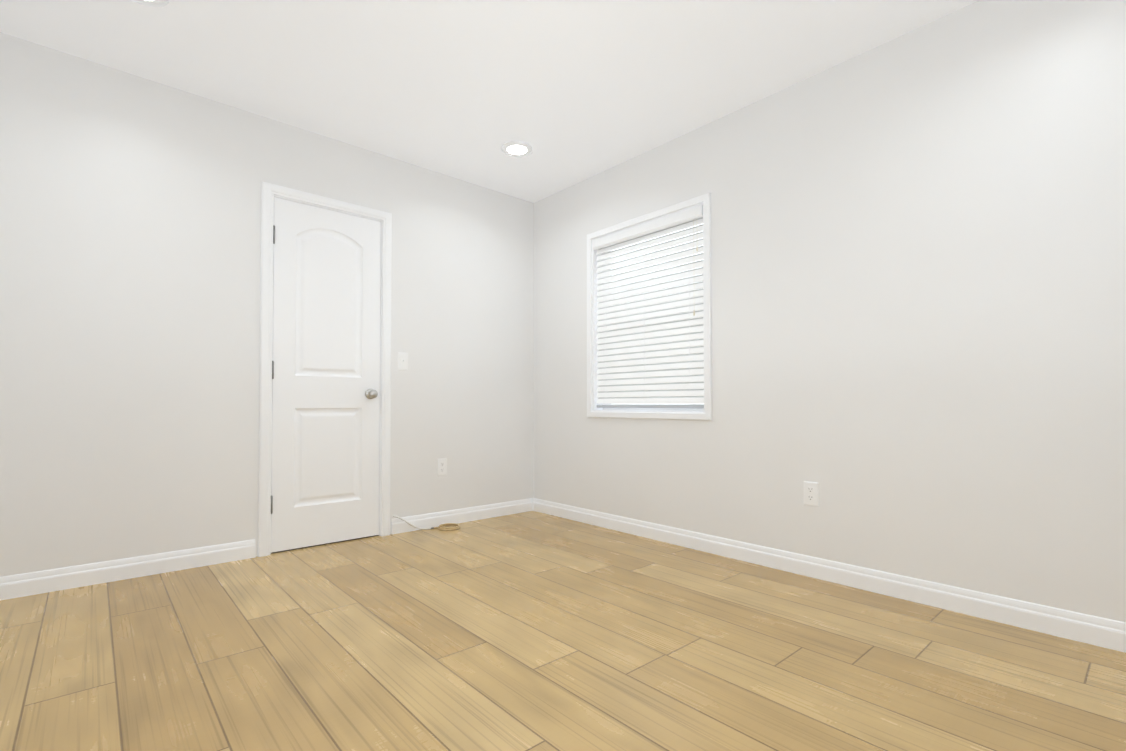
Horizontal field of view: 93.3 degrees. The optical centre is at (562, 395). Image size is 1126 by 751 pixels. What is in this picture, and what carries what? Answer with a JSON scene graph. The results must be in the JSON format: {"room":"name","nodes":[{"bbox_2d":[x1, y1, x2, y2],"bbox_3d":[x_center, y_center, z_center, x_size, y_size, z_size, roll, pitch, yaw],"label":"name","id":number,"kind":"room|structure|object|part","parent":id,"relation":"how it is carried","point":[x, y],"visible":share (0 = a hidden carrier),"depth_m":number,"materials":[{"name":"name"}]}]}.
{"room":"empty bedroom","nodes":[
{"label":"empty bedroom","id":0,"kind":"room"},
{"bbox_2d":[0,32,533,576],"bbox_3d":[-1.497,-0.331,3.162,3.550,2.420,0.150,1,-1,-42],"label":"wall","id":1,"kind":"structure","parent":0,"point":[130,242],"depth_m":2.68,"materials":[{"name":"paint"}]},
{"bbox_2d":[0,539,255,599],"bbox_3d":[-2.163,0.819,2.442,1.324,0.097,0.013,1,-1,-42],"label":"baseboard","id":2,"kind":"structure","parent":1,"relation":"attached to","point":[51,580],"depth_m":2.50,"materials":[{"name":"white wood"}]},
{"bbox_2d":[258,181,391,556],"bbox_3d":[-1.428,-0.147,3.207,0.742,2.054,0.169,1,-1,-42],"label":"door frame","id":3,"kind":"structure","parent":1,"relation":"attached to","point":[269,191],"depth_m":2.97,"materials":[{"name":"white wood"}]},
{"bbox_2d":[271,197,380,552],"bbox_3d":[-1.380,-0.119,3.148,0.617,1.980,0.097,1,-1,-42],"label":"door","id":4,"kind":"structure","parent":1,"relation":"in","point":[325,390],"depth_m":3.14,"materials":[{"name":"white wood"}]},
{"bbox_3d":[-1.622,-0.148,2.965,0.012,1.606,0.041,1,-1,-42],"label":"door hinge","id":5,"kind":"part","parent":4,"relation":"part of","materials":[{"name":"silver metal"}]},
{"bbox_3d":[-1.183,-0.011,3.298,0.066,0.066,0.062,1,-1,-42],"label":"knob","id":6,"kind":"part","parent":4,"relation":"part of","materials":[{"name":"grey metal"}]},
{"bbox_2d":[398,352,407,369],"bbox_3d":[-1.037,-0.226,3.455,0.070,0.115,0.019,1,-1,-42],"label":"light switch","id":7,"kind":"object","parent":1,"relation":"attached to","point":[402,360],"visible":1,"depth_m":3.46,"materials":[{"name":"white plastic"}]},
{"bbox_2d":[437,458,446,475],"bbox_3d":[-0.827,0.487,3.637,0.070,0.115,0.007,1,-1,-42],"label":"outlet","id":8,"kind":"object","parent":1,"relation":"attached to","point":[441,466],"visible":1,"depth_m":3.63,"materials":[{"name":"white plastic"}]},
{"bbox_2d":[391,498,531,533],"bbox_3d":[-0.675,0.841,3.763,1.116,0.097,0.013,1,-1,-42],"label":"baseboard","id":9,"kind":"structure","parent":1,"relation":"attached to","point":[428,520],"depth_m":3.72,"materials":[{"name":"white wood"}]},
{"bbox_2d":[0,0,978,202],"bbox_3d":[-0.186,-1.625,1.706,3.550,0.120,4.100,1,-1,-42],"label":"ceiling","id":10,"kind":"structure","parent":0,"point":[571,92],"depth_m":2.46,"materials":[{"name":"paint"}]},
{"bbox_2d":[132,0,168,6],"bbox_3d":[-1.612,-1.552,2.017,0.192,0.012,0.192,1,-1,-42],"label":"recessed light","id":11,"kind":"object","parent":10,"relation":"in","point":[156,3],"visible":0.92,"depth_m":2.10,"materials":[{"name":"white"}]},
{"bbox_2d":[501,141,532,156],"bbox_3d":[-0.285,-1.531,3.301,0.192,0.012,0.192,1,-1,-42],"label":"recessed light","id":12,"kind":"object","parent":10,"relation":"in","point":[515,148],"visible":0.98,"depth_m":3.30,"materials":[{"name":"white"}]},
{"bbox_2d":[0,511,1125,750],"bbox_3d":[-0.196,0.904,1.675,3.550,0.102,4.130,1,-1,-42],"label":"floor","id":13,"kind":"structure","parent":0,"point":[530,631],"depth_m":1.72,"materials":[{"name":"brown wood"}]},
{"bbox_2d":[393,515,430,529],"bbox_3d":[-0.983,0.826,3.467,0.248,0.116,0.055,1,-1,-42],"label":"cord","id":14,"kind":"object","parent":13,"relation":"on","point":[411,524],"visible":0.98,"depth_m":3.45,"materials":[{"name":"white plastic"}]},
{"bbox_2d":[434,523,459,530],"bbox_3d":[-0.764,0.872,3.549,0.156,0.027,0.142,1,-1,-42],"label":"cord","id":15,"kind":"object","parent":13,"relation":"on","point":[442,526],"visible":0.96,"depth_m":3.53,"materials":[{"name":"brown plastic"}]},
{"bbox_2d":[533,0,1125,621],"bbox_3d":[1.136,-0.338,2.757,0.150,2.420,3.950,1,-1,-42],"label":"wall","id":16,"kind":"structure","parent":0,"point":[919,294],"depth_m":2.27,"materials":[{"name":"paint"}]},
{"bbox_2d":[592,203,703,412],"bbox_3d":[0.561,-0.495,3.406,0.151,1.199,0.910,1,-1,-42],"label":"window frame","id":17,"kind":"structure","parent":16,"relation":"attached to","point":[594,335],"depth_m":3.69,"materials":[{"name":"white wood"}]},
{"bbox_2d":[593,205,703,407],"bbox_3d":[0.524,-0.502,3.373,0.070,1.159,0.878,1,-1,-42],"label":"window blind","id":18,"kind":"object","parent":17,"relation":"attached to","point":[650,348],"visible":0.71,"depth_m":3.34,"materials":[{"name":"white plastic"}]},
{"bbox_3d":[0.532,0.068,3.371,0.024,0.020,0.878,1,-1,-42],"label":"rail","id":19,"kind":"part","parent":18,"relation":"part of","materials":[{"name":"grey plastic"}]},
{"bbox_2d":[587,193,711,419],"bbox_3d":[0.551,-0.495,3.397,0.158,1.279,0.990,1,-1,-42],"label":"window","id":20,"kind":"structure","parent":16,"relation":"in","point":[705,199],"depth_m":3.18,"materials":[{"name":"white wood"}]},
{"bbox_3d":[0.593,-0.495,3.435,0.045,1.175,0.886,1,-1,-42],"label":"frame","id":21,"kind":"part","parent":20,"relation":"part of","materials":[{"name":"white plastic"}]},
{"bbox_3d":[0.593,-0.495,3.434,0.004,1.095,0.806,1,-1,-42],"label":"glass","id":22,"kind":"part","parent":20,"relation":"part of","materials":[{"name":"clear glass"}]},
{"bbox_2d":[804,481,818,506],"bbox_3d":[1.193,0.472,2.560,0.007,0.115,0.070,1,-1,-42],"label":"outlet","id":23,"kind":"object","parent":16,"relation":"attached to","point":[811,494],"visible":1,"depth_m":2.56,"materials":[{"name":"white plastic"}]},
{"bbox_2d":[532,498,1125,652],"bbox_3d":[1.025,0.824,2.740,0.013,0.097,3.800,1,-1,-42],"label":"baseboard","id":24,"kind":"structure","parent":16,"relation":"attached to","point":[1090,629],"depth_m":2.31,"materials":[{"name":"white wood"}]}
]}

